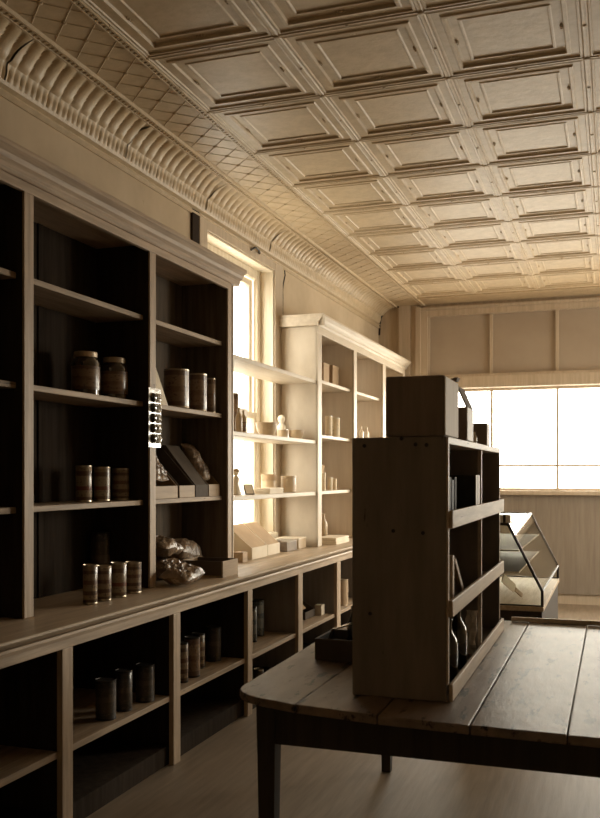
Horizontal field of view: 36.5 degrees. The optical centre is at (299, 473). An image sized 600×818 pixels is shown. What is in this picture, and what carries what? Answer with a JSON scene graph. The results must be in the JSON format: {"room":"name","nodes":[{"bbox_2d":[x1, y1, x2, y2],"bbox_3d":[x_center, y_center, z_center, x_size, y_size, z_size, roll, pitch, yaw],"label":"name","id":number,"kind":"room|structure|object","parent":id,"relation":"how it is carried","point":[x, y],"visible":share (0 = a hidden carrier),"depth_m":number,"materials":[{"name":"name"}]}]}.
{"room":"general store","nodes":[
{"label":"general store","id":0,"kind":"room"},
{"bbox_2d":[0,47,378,343],"bbox_3d":[-1.239,-0.360,5.561,0.280,3.820,13.500,0,0,19],"label":"wall","id":1,"kind":"structure","parent":0,"point":[17,125],"depth_m":5.55,"materials":[{"name":"beige paint"}]},
{"bbox_2d":[190,208,198,243],"bbox_3d":[-0.752,-0.627,6.513,0.018,2.515,0.107,0,0,19],"label":"trim","id":2,"kind":"structure","parent":1,"relation":"attached to","point":[194,218],"depth_m":6.49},
{"bbox_2d":[0,14,391,328],"bbox_3d":[-1.008,-1.987,5.481,0.210,0.264,12.900,0,0,19],"label":"trim","id":3,"kind":"structure","parent":1,"relation":"attached to","point":[38,82],"depth_m":5.72,"materials":[{"name":"paint"}]},
{"bbox_2d":[199,213,282,536],"bbox_3d":[-0.448,-0.627,7.385,0.022,2.515,1.735,0,0,19],"label":"trim","id":4,"kind":"structure","parent":1,"relation":"attached to","point":[205,226],"depth_m":8.02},
{"bbox_2d":[208,232,277,537],"bbox_3d":[-0.572,-0.615,7.396,0.320,2.350,1.405,0,0,19],"label":"window","id":5,"kind":"structure","parent":1,"relation":"in","point":[258,282],"depth_m":8.01,"materials":[{"name":"white paint"}]},
{"bbox_2d":[234,354,315,384],"bbox_3d":[-0.326,-0.817,7.214,0.335,0.032,1.883,0,0,19],"label":"wall shelf","id":6,"kind":"object","parent":1,"relation":"attached to","point":[242,365],"visible":0.76,"depth_m":7.25,"materials":[{"name":"beige paint"}]},
{"bbox_2d":[234,431,315,443],"bbox_3d":[-0.326,-0.282,7.214,0.335,0.032,1.883,0,0,19],"label":"wall shelf","id":7,"kind":"object","parent":1,"relation":"attached to","point":[240,436],"visible":0.76,"depth_m":7.23,"materials":[{"name":"beige paint"}]},
{"bbox_2d":[234,393,238,430],"bbox_3d":[-0.487,-0.454,6.846,0.052,0.310,0.052,0,0,-21],"label":"tin","id":8,"kind":"object","parent":7,"relation":"on","point":[236,395],"visible":0.37,"depth_m":6.82,"materials":[{"name":"metal"}]},
{"bbox_2d":[235,407,241,431],"bbox_3d":[-0.440,-0.389,6.555,0.050,0.180,0.050,0,0,3],"label":"bottle","id":9,"kind":"object","parent":7,"relation":"on","point":[238,420],"visible":0.93,"depth_m":6.54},
{"bbox_2d":[242,410,246,432],"bbox_3d":[-0.422,-0.387,6.792,0.052,0.175,0.052,0,0,9],"label":"bottle","id":10,"kind":"object","parent":7,"relation":"on","point":[244,419],"visible":0.72,"depth_m":6.77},
{"bbox_2d":[255,422,277,435],"bbox_3d":[-0.270,-0.357,7.353,0.181,0.116,0.181,0,0,19],"label":"bowl","id":11,"kind":"object","parent":7,"relation":"on","point":[266,428],"visible":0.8,"depth_m":7.29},
{"bbox_2d":[277,415,285,428],"bbox_3d":[-0.162,-0.406,7.908,0.084,0.213,0.084,0,0,19],"label":"figurine","id":12,"kind":"object","parent":7,"relation":"on","point":[281,418],"visible":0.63,"depth_m":7.88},
{"bbox_2d":[289,430,303,438],"bbox_3d":[-0.035,-0.342,7.970,0.144,0.086,0.144,0,0,19],"label":"bowl","id":13,"kind":"object","parent":7,"relation":"on","point":[292,433],"visible":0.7,"depth_m":7.92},
{"bbox_2d":[234,492,315,500],"bbox_3d":[-0.326,0.172,7.214,0.335,0.032,1.883,0,0,19],"label":"wall shelf","id":14,"kind":"object","parent":1,"relation":"attached to","point":[242,496],"visible":0.64,"depth_m":7.01,"materials":[{"name":"beige paint"}]},
{"bbox_2d":[234,468,241,494],"bbox_3d":[-0.476,0.056,6.757,0.084,0.197,0.084,0,0,19],"label":"figurine","id":15,"kind":"object","parent":14,"relation":"on","point":[237,490],"visible":0.71,"depth_m":6.73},
{"bbox_2d":[243,484,253,494],"bbox_3d":[-0.388,0.117,6.878,0.076,0.078,0.048,0,0,-32],"label":"picture frame","id":16,"kind":"object","parent":14,"relation":"on","point":[248,488],"visible":1,"depth_m":6.87,"materials":[{"name":"wood"}]},
{"bbox_2d":[254,488,282,493],"bbox_3d":[-0.250,0.133,7.231,0.146,0.044,0.306,0,0,19],"label":"box","id":17,"kind":"object","parent":14,"relation":"on","point":[256,490],"visible":0.88,"depth_m":7.10,"materials":[{"name":"cardboard"}]},
{"bbox_2d":[261,474,276,487],"bbox_3d":[-0.260,0.078,7.625,0.136,0.153,0.135,0,0,19],"label":"round tin","id":18,"kind":"object","parent":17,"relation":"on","point":[267,480],"visible":0.81,"depth_m":7.57,"materials":[{"name":"beige metal"}]},
{"bbox_2d":[281,476,295,491],"bbox_3d":[-0.087,0.086,7.735,0.161,0.138,0.136,0,0,-36],"label":"mug","id":19,"kind":"object","parent":14,"relation":"on","point":[288,483],"visible":0.94,"depth_m":7.67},
{"bbox_2d":[0,0,599,307],"bbox_3d":[1.799,-2.211,4.510,6.550,0.218,13.300,0,0,19],"label":"ceiling","id":20,"kind":"structure","parent":0,"point":[432,152],"depth_m":5.37,"materials":[{"name":"paint"}]},
{"bbox_2d":[86,604,599,817],"bbox_3d":[1.799,1.610,4.510,6.750,0.120,13.500,0,0,19],"label":"floor","id":21,"kind":"structure","parent":0,"point":[218,777],"depth_m":4.50,"materials":[{"name":"wood"}]},
{"bbox_2d":[0,550,351,817],"bbox_3d":[-0.457,1.115,6.402,0.641,0.870,9.200,0,0,19],"label":"base cabinet","id":22,"kind":"object","parent":21,"relation":"on","point":[57,760],"visible":0.59,"depth_m":4.87,"materials":[{"name":"beige paint"}]},
{"bbox_2d":[0,745,57,787],"bbox_3d":[-1.460,1.195,3.527,0.593,0.030,0.934,0,0,19],"label":"shelf","id":23,"kind":"object","parent":22,"relation":"attached to","point":[16,761],"depth_m":3.77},
{"bbox_2d":[95,677,115,720],"bbox_3d":[-0.936,1.084,4.388,0.100,0.190,0.100,0,0,5],"label":"tin can","id":24,"kind":"object","parent":22,"relation":"on","point":[105,687],"visible":1,"depth_m":4.35,"materials":[{"name":"metal"}]},
{"bbox_2d":[73,687,169,749],"bbox_3d":[-1.127,1.195,4.491,0.593,0.030,0.954,0,0,19],"label":"shelf","id":25,"kind":"object","parent":22,"relation":"attached to","point":[86,728],"depth_m":4.48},
{"bbox_2d":[115,668,132,711],"bbox_3d":[-0.881,1.079,4.548,0.086,0.200,0.086,0,0,-23],"label":"tin can","id":26,"kind":"object","parent":22,"relation":"on","point":[123,676],"visible":0.94,"depth_m":4.51,"materials":[{"name":"metal"}]},
{"bbox_2d":[136,662,154,702],"bbox_3d":[-0.806,1.084,4.734,0.098,0.190,0.098,0,0,32],"label":"tin can","id":27,"kind":"object","parent":22,"relation":"on","point":[144,670],"visible":1,"depth_m":4.69,"materials":[{"name":"metal"}]},
{"bbox_2d":[0,538,351,650],"bbox_3d":[-0.392,0.662,6.591,0.642,0.035,10.200,0,0,19],"label":"countertop","id":28,"kind":"structure","parent":22,"relation":"on","point":[55,614],"depth_m":4.64,"materials":[{"name":"wood"}]},
{"bbox_2d":[83,564,97,604],"bbox_3d":[-1.041,0.546,4.514,0.072,0.195,0.072,0,0,6],"label":"tin can","id":29,"kind":"object","parent":28,"relation":"on","point":[89,570],"visible":1,"depth_m":4.48,"materials":[{"name":"metal"}]},
{"bbox_2d":[90,531,109,564],"bbox_3d":[-1.131,0.486,5.154,0.110,0.315,0.110,0,0,-37],"label":"tin can","id":30,"kind":"object","parent":28,"relation":"on","point":[99,541],"visible":0.61,"depth_m":5.11,"materials":[{"name":"metal"}]},
{"bbox_2d":[97,565,110,600],"bbox_3d":[-0.998,0.555,4.637,0.074,0.178,0.074,0,0,-40],"label":"tin can","id":31,"kind":"object","parent":28,"relation":"on","point":[103,571],"visible":0.94,"depth_m":4.61,"materials":[{"name":"metal"}]},
{"bbox_2d":[111,562,125,597],"bbox_3d":[-0.951,0.554,4.774,0.080,0.180,0.080,0,0,-5],"label":"tin can","id":32,"kind":"object","parent":28,"relation":"on","point":[118,569],"visible":1,"depth_m":4.74,"materials":[{"name":"metal"}]},
{"bbox_2d":[0,134,246,618],"bbox_3d":[-1.168,-0.383,4.653,0.440,2.054,3.630,0,0,19],"label":"shelving unit","id":33,"kind":"object","parent":28,"relation":"on","point":[82,268],"visible":0.84,"depth_m":5.04,"materials":[{"name":"beige paint"}]},
{"bbox_2d":[0,507,15,513],"bbox_3d":[-1.587,0.162,3.600,0.305,0.028,1.083,0,0,19],"label":"shelf","id":34,"kind":"object","parent":33,"relation":"attached to","point":[3,510],"depth_m":4.02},
{"bbox_2d":[0,380,15,388],"bbox_3d":[-1.587,-0.396,3.600,0.305,0.028,1.083,0,0,19],"label":"shelf","id":35,"kind":"object","parent":33,"relation":"attached to","point":[4,384],"depth_m":4.02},
{"bbox_2d":[0,267,15,279],"bbox_3d":[-1.587,-0.886,3.600,0.305,0.028,1.083,0,0,19],"label":"shelf","id":36,"kind":"object","parent":33,"relation":"attached to","point":[5,273],"depth_m":4.04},
{"bbox_2d":[76,465,91,501],"bbox_3d":[-1.137,0.051,4.785,0.084,0.192,0.084,0,0,-17],"label":"tin can","id":37,"kind":"object","parent":33,"relation":"on","point":[83,472],"visible":1,"depth_m":4.75,"materials":[{"name":"metal"}]},
{"bbox_2d":[71,351,99,394],"bbox_3d":[-1.140,-0.529,4.839,0.151,0.236,0.151,0,0,-2],"label":"glass jar","id":38,"kind":"object","parent":33,"relation":"on","point":[85,365],"visible":0.92,"depth_m":4.78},
{"bbox_2d":[34,500,142,511],"bbox_3d":[-1.211,0.162,4.687,0.305,0.028,1.094,0,0,19],"label":"shelf","id":39,"kind":"object","parent":33,"relation":"attached to","point":[39,505],"depth_m":4.73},
{"bbox_2d":[34,385,142,407],"bbox_3d":[-1.211,-0.396,4.687,0.305,0.028,1.094,0,0,19],"label":"shelf","id":40,"kind":"object","parent":33,"relation":"attached to","point":[44,396],"depth_m":4.78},
{"bbox_2d":[34,279,142,322],"bbox_3d":[-1.211,-0.886,4.687,0.305,0.028,1.094,0,0,19],"label":"shelf","id":41,"kind":"object","parent":33,"relation":"attached to","point":[51,299],"depth_m":4.78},
{"bbox_2d":[94,467,109,500],"bbox_3d":[-1.078,0.054,4.955,0.088,0.186,0.088,0,0,-1],"label":"tin can","id":42,"kind":"object","parent":33,"relation":"on","point":[101,474],"visible":1,"depth_m":4.92,"materials":[{"name":"metal"}]},
{"bbox_2d":[100,357,127,398],"bbox_3d":[-1.045,-0.531,5.113,0.153,0.240,0.153,0,0,-33],"label":"glass jar","id":43,"kind":"object","parent":33,"relation":"on","point":[113,370],"visible":0.91,"depth_m":5.05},
{"bbox_2d":[112,468,128,499],"bbox_3d":[-1.013,0.057,5.144,0.096,0.180,0.096,0,0,25],"label":"tin can","id":44,"kind":"object","parent":33,"relation":"on","point":[120,476],"visible":1,"depth_m":5.10,"materials":[{"name":"metal"}]},
{"bbox_2d":[148,387,161,447],"bbox_3d":[-0.816,-0.330,5.170,0.025,0.358,0.143,0,0,19],"label":"card","id":45,"kind":"object","parent":33,"relation":"hanging from","point":[154,395],"visible":1,"depth_m":5.14,"materials":[{"name":"paper"}]},
{"bbox_2d":[156,369,167,404],"bbox_3d":[-0.831,-0.539,5.375,0.004,0.255,0.215,0,0,19],"label":"printed card","id":46,"kind":"object","parent":33,"relation":"on","point":[158,383],"visible":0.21,"depth_m":5.39,"materials":[{"name":"paper"}]},
{"bbox_2d":[156,474,177,498],"bbox_3d":[-0.931,-0.003,5.473,0.270,0.300,0.325,0,0,19],"label":"display box","id":47,"kind":"object","parent":33,"relation":"on","point":[166,489],"visible":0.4,"depth_m":5.49,"materials":[{"name":"cardboard"}]},
{"bbox_2d":[156,456,168,481],"bbox_3d":[-0.910,-0.069,5.472,0.218,0.231,0.232,0,0,19],"label":"bag","id":48,"kind":"object","parent":47,"relation":"in","point":[161,473],"visible":0.28,"depth_m":5.45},
{"bbox_2d":[156,450,194,497],"bbox_3d":[-0.834,-0.003,5.752,0.270,0.300,0.215,0,0,19],"label":"display box","id":49,"kind":"object","parent":33,"relation":"on","point":[186,488],"visible":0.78,"depth_m":5.84,"materials":[{"name":"brown wood"}]},
{"bbox_2d":[163,368,188,407],"bbox_3d":[-0.773,-0.531,5.686,0.160,0.240,0.160,0,0,-25],"label":"canister","id":50,"kind":"object","parent":33,"relation":"on","point":[176,380],"visible":0.77,"depth_m":5.62,"materials":[{"name":"metal"}]},
{"bbox_2d":[158,445,207,496],"bbox_3d":[-0.764,-0.020,5.955,0.270,0.334,0.185,0,0,19],"label":"display box","id":51,"kind":"object","parent":33,"relation":"on","point":[176,454],"visible":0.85,"depth_m":5.92,"materials":[{"name":"cardboard"}]},
{"bbox_2d":[156,496,221,503],"bbox_3d":[-0.843,0.162,5.752,0.305,0.028,1.033,0,0,19],"label":"shelf","id":52,"kind":"object","parent":33,"relation":"attached to","point":[206,499],"depth_m":5.88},
{"bbox_2d":[156,320,221,347],"bbox_3d":[-0.843,-0.886,5.752,0.305,0.028,1.033,0,0,19],"label":"shelf","id":53,"kind":"object","parent":33,"relation":"attached to","point":[167,335],"depth_m":5.90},
{"bbox_2d":[161,404,221,418],"bbox_3d":[-0.843,-0.396,5.752,0.305,0.028,1.033,0,0,19],"label":"shelf","id":54,"kind":"object","parent":33,"relation":"attached to","point":[168,412],"depth_m":5.92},
{"bbox_2d":[189,373,206,410],"bbox_3d":[-0.671,-0.534,5.979,0.120,0.245,0.120,0,0,-6],"label":"canister","id":55,"kind":"object","parent":33,"relation":"on","point":[197,381],"visible":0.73,"depth_m":5.93,"materials":[{"name":"metal"}]},
{"bbox_2d":[201,474,219,495],"bbox_3d":[-0.700,-0.003,6.139,0.270,0.300,0.175,0,0,19],"label":"display box","id":56,"kind":"object","parent":33,"relation":"on","point":[213,485],"visible":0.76,"depth_m":6.12,"materials":[{"name":"cardboard"}]},
{"bbox_2d":[181,443,210,480],"bbox_3d":[-0.699,-0.081,6.144,0.190,0.256,0.160,0,0,19],"label":"bag","id":57,"kind":"object","parent":56,"relation":"in","point":[193,455],"visible":0.77,"depth_m":6.09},
{"bbox_2d":[207,378,215,412],"bbox_3d":[-0.606,-0.529,6.152,0.076,0.235,0.076,0,0,15],"label":"canister","id":58,"kind":"object","parent":33,"relation":"on","point":[211,382],"visible":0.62,"depth_m":6.12,"materials":[{"name":"metal"}]},
{"bbox_2d":[126,561,140,593],"bbox_3d":[-0.905,0.560,4.938,0.088,0.168,0.088,0,0,-12],"label":"tin can","id":59,"kind":"object","parent":28,"relation":"on","point":[133,568],"visible":0.87,"depth_m":4.90,"materials":[{"name":"metal"}]},
{"bbox_2d":[156,558,180,578],"bbox_3d":[-0.827,0.580,5.569,0.199,0.128,0.270,0,0,19],"label":"bag","id":60,"kind":"object","parent":28,"relation":"on","point":[162,565],"visible":0.41,"depth_m":5.46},
{"bbox_2d":[156,535,183,556],"bbox_3d":[-0.855,0.440,5.590,0.234,0.134,0.326,0,0,19],"label":"bag","id":61,"kind":"object","parent":60,"relation":"on","point":[165,546],"visible":0.66,"depth_m":5.50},
{"bbox_2d":[160,562,204,585],"bbox_3d":[-0.685,0.583,5.320,0.204,0.121,0.322,0,0,19],"label":"bag","id":62,"kind":"object","parent":28,"relation":"on","point":[182,573],"visible":1,"depth_m":5.21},
{"bbox_2d":[165,538,202,560],"bbox_3d":[-0.767,0.534,6.037,0.183,0.219,0.369,0,0,19],"label":"bag","id":63,"kind":"object","parent":28,"relation":"on","point":[191,548],"visible":0.43,"depth_m":5.94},
{"bbox_2d":[181,557,237,577],"bbox_3d":[-0.577,0.594,5.808,0.290,0.100,0.240,0,0,19],"label":"wooden box","id":64,"kind":"object","parent":28,"relation":"on","point":[212,566],"visible":0.77,"depth_m":5.70,"materials":[{"name":"brown wood"}]},
{"bbox_2d":[231,285,233,557],"bbox_3d":[-0.473,-0.326,6.257,0.032,1.939,0.017,0,0,19],"label":"post","id":65,"kind":"object","parent":28,"relation":"on","point":[232,290],"visible":0.31,"depth_m":6.25,"materials":[{"name":"beige paint"}]},
{"bbox_2d":[234,551,246,562],"bbox_3d":[-0.436,0.608,6.664,0.075,0.075,0.090,0,0,19],"label":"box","id":66,"kind":"object","parent":28,"relation":"on","point":[241,555],"visible":0.77,"depth_m":6.62,"materials":[{"name":"beige wood"}]},
{"bbox_2d":[234,524,266,559],"bbox_3d":[-0.425,0.519,7.026,0.250,0.249,0.320,0,0,19],"label":"display box","id":67,"kind":"object","parent":28,"relation":"on","point":[245,539],"visible":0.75,"depth_m":6.95,"materials":[{"name":"wood"}]},
{"bbox_2d":[240,522,279,555],"bbox_3d":[-0.327,0.519,7.341,0.250,0.249,0.270,0,0,19],"label":"display box","id":68,"kind":"object","parent":28,"relation":"on","point":[273,546],"visible":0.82,"depth_m":7.32,"materials":[{"name":"wood"}]},
{"bbox_2d":[277,539,296,551],"bbox_3d":[-0.160,0.601,7.669,0.204,0.085,0.254,0,0,19],"label":"case","id":69,"kind":"object","parent":28,"relation":"on","point":[286,545],"visible":0.49,"depth_m":7.57,"materials":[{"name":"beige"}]},
{"bbox_2d":[277,536,305,548],"bbox_3d":[-0.073,0.596,7.920,0.204,0.095,0.204,0,0,19],"label":"case","id":70,"kind":"object","parent":28,"relation":"on","point":[301,541],"visible":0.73,"depth_m":7.87,"materials":[{"name":"wood"}]},
{"bbox_2d":[322,535,348,544],"bbox_3d":[0.304,0.614,8.519,0.207,0.059,0.427,0,0,19],"label":"box","id":71,"kind":"object","parent":28,"relation":"on","point":[328,539],"visible":0.84,"depth_m":8.38,"materials":[{"name":"paper"}]},
{"bbox_2d":[279,313,410,546],"bbox_3d":[0.596,-0.383,9.759,0.431,2.054,3.645,0,0,19],"label":"shelving unit","id":72,"kind":"object","parent":28,"relation":"on","point":[358,399],"visible":0.63,"depth_m":8.57,"materials":[{"name":"beige paint"}]},
{"bbox_2d":[322,362,328,381],"bbox_3d":[0.235,-0.968,8.871,0.052,0.220,0.182,0,0,19],"label":"carton","id":73,"kind":"object","parent":72,"relation":"on","point":[325,367],"visible":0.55,"depth_m":8.83,"materials":[{"name":"beige cardboard"}]},
{"bbox_2d":[325,416,331,435],"bbox_3d":[0.278,-0.461,8.814,0.068,0.205,0.068,0,0,11],"label":"tin","id":74,"kind":"object","parent":72,"relation":"on","point":[328,419],"visible":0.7,"depth_m":8.79,"materials":[{"name":"metal"}]},
{"bbox_2d":[329,365,338,384],"bbox_3d":[0.332,-0.968,9.091,0.052,0.220,0.202,0,0,19],"label":"carton","id":75,"kind":"object","parent":72,"relation":"on","point":[333,370],"visible":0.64,"depth_m":9.01,"materials":[{"name":"beige cardboard"}]},
{"bbox_2d":[332,418,339,436],"bbox_3d":[0.357,-0.458,9.041,0.080,0.200,0.080,0,0,-2],"label":"tin","id":76,"kind":"object","parent":72,"relation":"on","point":[335,421],"visible":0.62,"depth_m":9.00,"materials":[{"name":"metal"}]},
{"bbox_2d":[322,489,350,493],"bbox_3d":[0.177,0.172,8.696,0.305,0.030,1.174,0,0,19],"label":"shelf","id":77,"kind":"object","parent":72,"relation":"attached to","point":[339,491],"depth_m":8.86,"materials":[{"name":"beige paint"}]},
{"bbox_2d":[322,435,350,441],"bbox_3d":[0.177,-0.342,8.696,0.305,0.030,1.174,0,0,19],"label":"shelf","id":78,"kind":"object","parent":72,"relation":"attached to","point":[343,438],"depth_m":8.88,"materials":[{"name":"beige paint"}]},
{"bbox_2d":[322,380,350,392],"bbox_3d":[0.177,-0.842,8.696,0.305,0.030,1.174,0,0,19],"label":"shelf","id":79,"kind":"object","parent":72,"relation":"attached to","point":[327,387],"depth_m":8.91,"materials":[{"name":"beige paint"}]},
{"bbox_2d":[357,392,379,401],"bbox_3d":[0.573,-0.842,9.841,0.305,0.030,1.169,0,0,19],"label":"shelf","id":80,"kind":"object","parent":72,"relation":"attached to","point":[361,397],"depth_m":10.10,"materials":[{"name":"beige paint"}]},
{"bbox_2d":[180,641,187,682],"bbox_3d":[-0.668,1.066,5.162,0.068,0.225,0.068,0,0,-17],"label":"tin can","id":81,"kind":"object","parent":22,"relation":"on","point":[183,644],"visible":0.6,"depth_m":5.13,"materials":[{"name":"metal"}]},
{"bbox_2d":[184,635,199,677],"bbox_3d":[-0.628,1.064,5.308,0.092,0.230,0.092,0,0,-37],"label":"tin can","id":82,"kind":"object","parent":22,"relation":"on","point":[193,641],"visible":0.85,"depth_m":5.27,"materials":[{"name":"metal"}]},
{"bbox_2d":[192,632,204,668],"bbox_3d":[-0.619,1.074,5.548,0.080,0.210,0.080,0,0,1],"label":"tin can","id":83,"kind":"object","parent":22,"relation":"on","point":[201,634],"visible":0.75,"depth_m":5.52,"materials":[{"name":"metal"}]},
{"bbox_2d":[180,656,244,695],"bbox_3d":[-0.788,1.195,5.467,0.593,0.030,0.957,0,0,19],"label":"shelf","id":84,"kind":"object","parent":22,"relation":"attached to","point":[212,670],"depth_m":5.49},
{"bbox_2d":[206,625,220,661],"bbox_3d":[-0.547,1.071,5.756,0.100,0.215,0.100,0,0,-27],"label":"tin can","id":85,"kind":"object","parent":22,"relation":"on","point":[213,632],"visible":1,"depth_m":5.71,"materials":[{"name":"metal"}]},
{"bbox_2d":[252,606,256,642],"bbox_3d":[-0.328,1.054,6.389,0.052,0.250,0.052,0,0,44],"label":"tin can","id":86,"kind":"object","parent":22,"relation":"on","point":[254,608],"visible":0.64,"depth_m":6.37,"materials":[{"name":"metal"}]},
{"bbox_2d":[252,599,263,636],"bbox_3d":[-0.313,1.049,6.648,0.100,0.260,0.100,0,0,3],"label":"tin can","id":87,"kind":"object","parent":22,"relation":"on","point":[259,603],"visible":0.72,"depth_m":6.61,"materials":[{"name":"metal"}]},
{"bbox_2d":[252,631,295,658],"bbox_3d":[-0.459,1.195,6.419,0.593,0.030,0.906,0,0,19],"label":"shelf","id":88,"kind":"object","parent":22,"relation":"attached to","point":[270,640],"depth_m":6.48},
{"bbox_2d":[303,601,314,619],"bbox_3d":[-0.040,1.084,7.496,0.260,0.190,0.240,0,0,19],"label":"display box","id":89,"kind":"object","parent":22,"relation":"on","point":[308,611],"visible":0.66,"depth_m":7.52,"materials":[{"name":"cardboard"}]},
{"bbox_2d":[303,613,334,632],"bbox_3d":[-0.133,1.195,7.362,0.593,0.030,0.897,0,0,19],"label":"shelf","id":90,"kind":"object","parent":22,"relation":"attached to","point":[316,620],"depth_m":7.37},
{"bbox_2d":[315,604,324,614],"bbox_3d":[0.164,1.136,7.628,0.062,0.085,0.087,0,0,19],"label":"carton","id":91,"kind":"object","parent":22,"relation":"on","point":[319,608],"visible":1,"depth_m":7.59,"materials":[{"name":"cardboard"}]},
{"bbox_2d":[341,578,347,605],"bbox_3d":[0.379,1.061,8.187,0.110,0.235,0.110,0,0,19],"label":"tin","id":92,"kind":"object","parent":22,"relation":"on","point":[344,581],"visible":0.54,"depth_m":8.14,"materials":[{"name":"beige metal"}]},
{"bbox_2d":[341,597,351,613],"bbox_3d":[0.196,1.195,8.311,0.593,0.030,0.909,0,0,19],"label":"shelf","id":93,"kind":"object","parent":22,"relation":"attached to","point":[343,608],"depth_m":8.11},
{"bbox_2d":[240,617,599,817],"bbox_3d":[0.691,1.139,3.720,1.448,0.822,2.038,0,0,19],"label":"display table","id":94,"kind":"object","parent":21,"relation":"on","point":[514,711],"visible":0.63,"depth_m":3.03,"materials":[{"name":"brown wood"}]},
{"bbox_2d":[315,629,351,661],"bbox_3d":[0.217,0.706,3.745,0.250,0.085,0.240,0,0,19],"label":"crate","id":95,"kind":"object","parent":94,"relation":"on","point":[338,648],"visible":0.42,"depth_m":3.65,"materials":[{"name":"wood"}]},
{"bbox_2d":[347,606,351,639],"bbox_3d":[0.222,0.642,3.791,0.052,0.185,0.052,0,0,-22],"label":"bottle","id":96,"kind":"object","parent":95,"relation":"in","point":[349,628],"visible":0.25,"depth_m":3.78,"materials":[{"name":"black glass"}]},
{"bbox_2d":[352,437,503,701],"bbox_3d":[0.577,0.312,3.725,0.340,0.874,1.472,0,0,19],"label":"shelf unit","id":97,"kind":"object","parent":94,"relation":"on","point":[405,532],"visible":0.99,"depth_m":3.05,"materials":[{"name":"wood"}]},
{"bbox_2d":[386,375,459,438],"bbox_3d":[0.429,-0.232,3.153,0.208,0.216,0.264,0,0,19],"label":"carton","id":98,"kind":"object","parent":97,"relation":"on","point":[416,406],"visible":0.94,"depth_m":3.03,"materials":[{"name":"cardboard"}]},
{"bbox_2d":[449,555,453,600],"bbox_3d":[0.528,0.375,3.201,0.024,0.178,0.032,0,0,19],"label":"book","id":99,"kind":"object","parent":97,"relation":"on","point":[451,557],"visible":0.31,"depth_m":3.19,"materials":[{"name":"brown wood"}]},
{"bbox_2d":[449,618,457,681],"bbox_3d":[0.531,0.625,3.245,0.063,0.220,0.064,0,0,38],"label":"bottle","id":100,"kind":"object","parent":97,"relation":"on","point":[453,645],"visible":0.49,"depth_m":3.22,"materials":[{"name":"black glass"}]},
{"bbox_2d":[451,477,456,509],"bbox_3d":[0.519,0.094,3.503,0.160,0.165,0.045,0,0,19],"label":"book","id":101,"kind":"object","parent":97,"relation":"on","point":[452,478],"visible":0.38,"depth_m":3.47,"materials":[{"name":"fabric"}]},
{"bbox_2d":[454,557,463,592],"bbox_3d":[0.590,0.382,3.417,0.020,0.158,0.208,0,0,19],"label":"book","id":102,"kind":"object","parent":97,"relation":"on","point":[457,576],"visible":0.61,"depth_m":3.41,"materials":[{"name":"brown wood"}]},
{"bbox_2d":[452,611,466,669],"bbox_3d":[0.598,0.618,3.454,0.071,0.235,0.072,0,0,10],"label":"bottle","id":103,"kind":"object","parent":97,"relation":"on","point":[459,630],"visible":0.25,"depth_m":3.42,"materials":[{"name":"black glass"}]},
{"bbox_2d":[449,475,477,508],"bbox_3d":[0.637,0.091,3.668,0.150,0.172,0.045,0,0,19],"label":"book","id":104,"kind":"object","parent":97,"relation":"on","point":[467,485],"visible":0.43,"depth_m":3.64,"materials":[{"name":"fabric"}]},
{"bbox_2d":[457,386,472,441],"bbox_3d":[0.563,-0.228,3.509,0.188,0.207,0.150,0,0,19],"label":"carton","id":105,"kind":"object","parent":97,"relation":"on","point":[465,414],"visible":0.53,"depth_m":3.42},
{"bbox_2d":[465,610,477,654],"bbox_3d":[0.696,0.644,3.708,0.053,0.172,0.066,0,0,19],"label":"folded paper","id":106,"kind":"object","parent":97,"relation":"on","point":[471,617],"visible":0.84,"depth_m":3.70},
{"bbox_2d":[473,423,489,445],"bbox_3d":[0.790,-0.174,4.065,0.103,0.100,0.090,0,0,19],"label":"carton","id":107,"kind":"object","parent":97,"relation":"on","point":[482,430],"visible":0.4,"depth_m":4.02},
{"bbox_2d":[500,512,558,622],"bbox_3d":[1.560,0.933,6.709,0.580,1.234,1.720,0,0,19],"label":"display case","id":108,"kind":"object","parent":21,"relation":"on","point":[539,599],"visible":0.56,"depth_m":6.47,"materials":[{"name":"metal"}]},
{"bbox_2d":[501,573,522,596],"bbox_3d":[1.425,0.750,6.112,0.012,0.180,0.271,0,0,43],"label":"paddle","id":109,"kind":"object","parent":108,"relation":"on","point":[506,581],"visible":1,"depth_m":6.09,"materials":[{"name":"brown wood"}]},
{"bbox_2d":[500,534,537,549],"bbox_3d":[1.494,0.497,6.732,0.400,0.006,1.640,0,0,19],"label":"shelf","id":110,"kind":"object","parent":108,"relation":"attached to","point":[507,542],"depth_m":6.76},
{"bbox_2d":[500,551,537,571],"bbox_3d":[1.494,0.637,6.732,0.400,0.006,1.640,0,0,19],"label":"shelf","id":111,"kind":"object","parent":108,"relation":"attached to","point":[514,561],"depth_m":6.75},
{"bbox_2d":[379,294,599,604],"bbox_3d":[3.950,-0.360,10.723,6.150,3.820,0.250,0,0,19],"label":"wall","id":112,"kind":"structure","parent":0,"point":[389,330],"depth_m":11.17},
{"bbox_2d":[399,297,599,494],"bbox_3d":[3.724,-0.284,10.621,5.240,3.668,0.090,0,0,19],"label":"trim","id":113,"kind":"structure","parent":112,"relation":"attached to","point":[413,320],"depth_m":11.09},
{"bbox_2d":[428,308,599,374],"bbox_3d":[3.833,-1.599,10.689,4.716,0.737,0.070,0,0,19],"label":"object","id":114,"kind":"structure","parent":112,"relation":"in","point":[557,340],"depth_m":11.11,"materials":[{"name":"beige paint"}]},
{"bbox_2d":[458,385,599,490],"bbox_3d":[3.844,-0.427,10.723,4.708,1.255,0.060,0,0,19],"label":"window","id":115,"kind":"structure","parent":112,"relation":"in","point":[557,465],"depth_m":10.95,"materials":[{"name":"beige wood"}]},
{"bbox_2d":[500,495,599,594],"bbox_3d":[3.811,0.842,10.628,4.880,1.176,0.020,0,0,19],"label":"wainscoting","id":116,"kind":"structure","parent":112,"relation":"attached to","point":[569,525],"depth_m":10.85,"materials":[{"name":"wood"}]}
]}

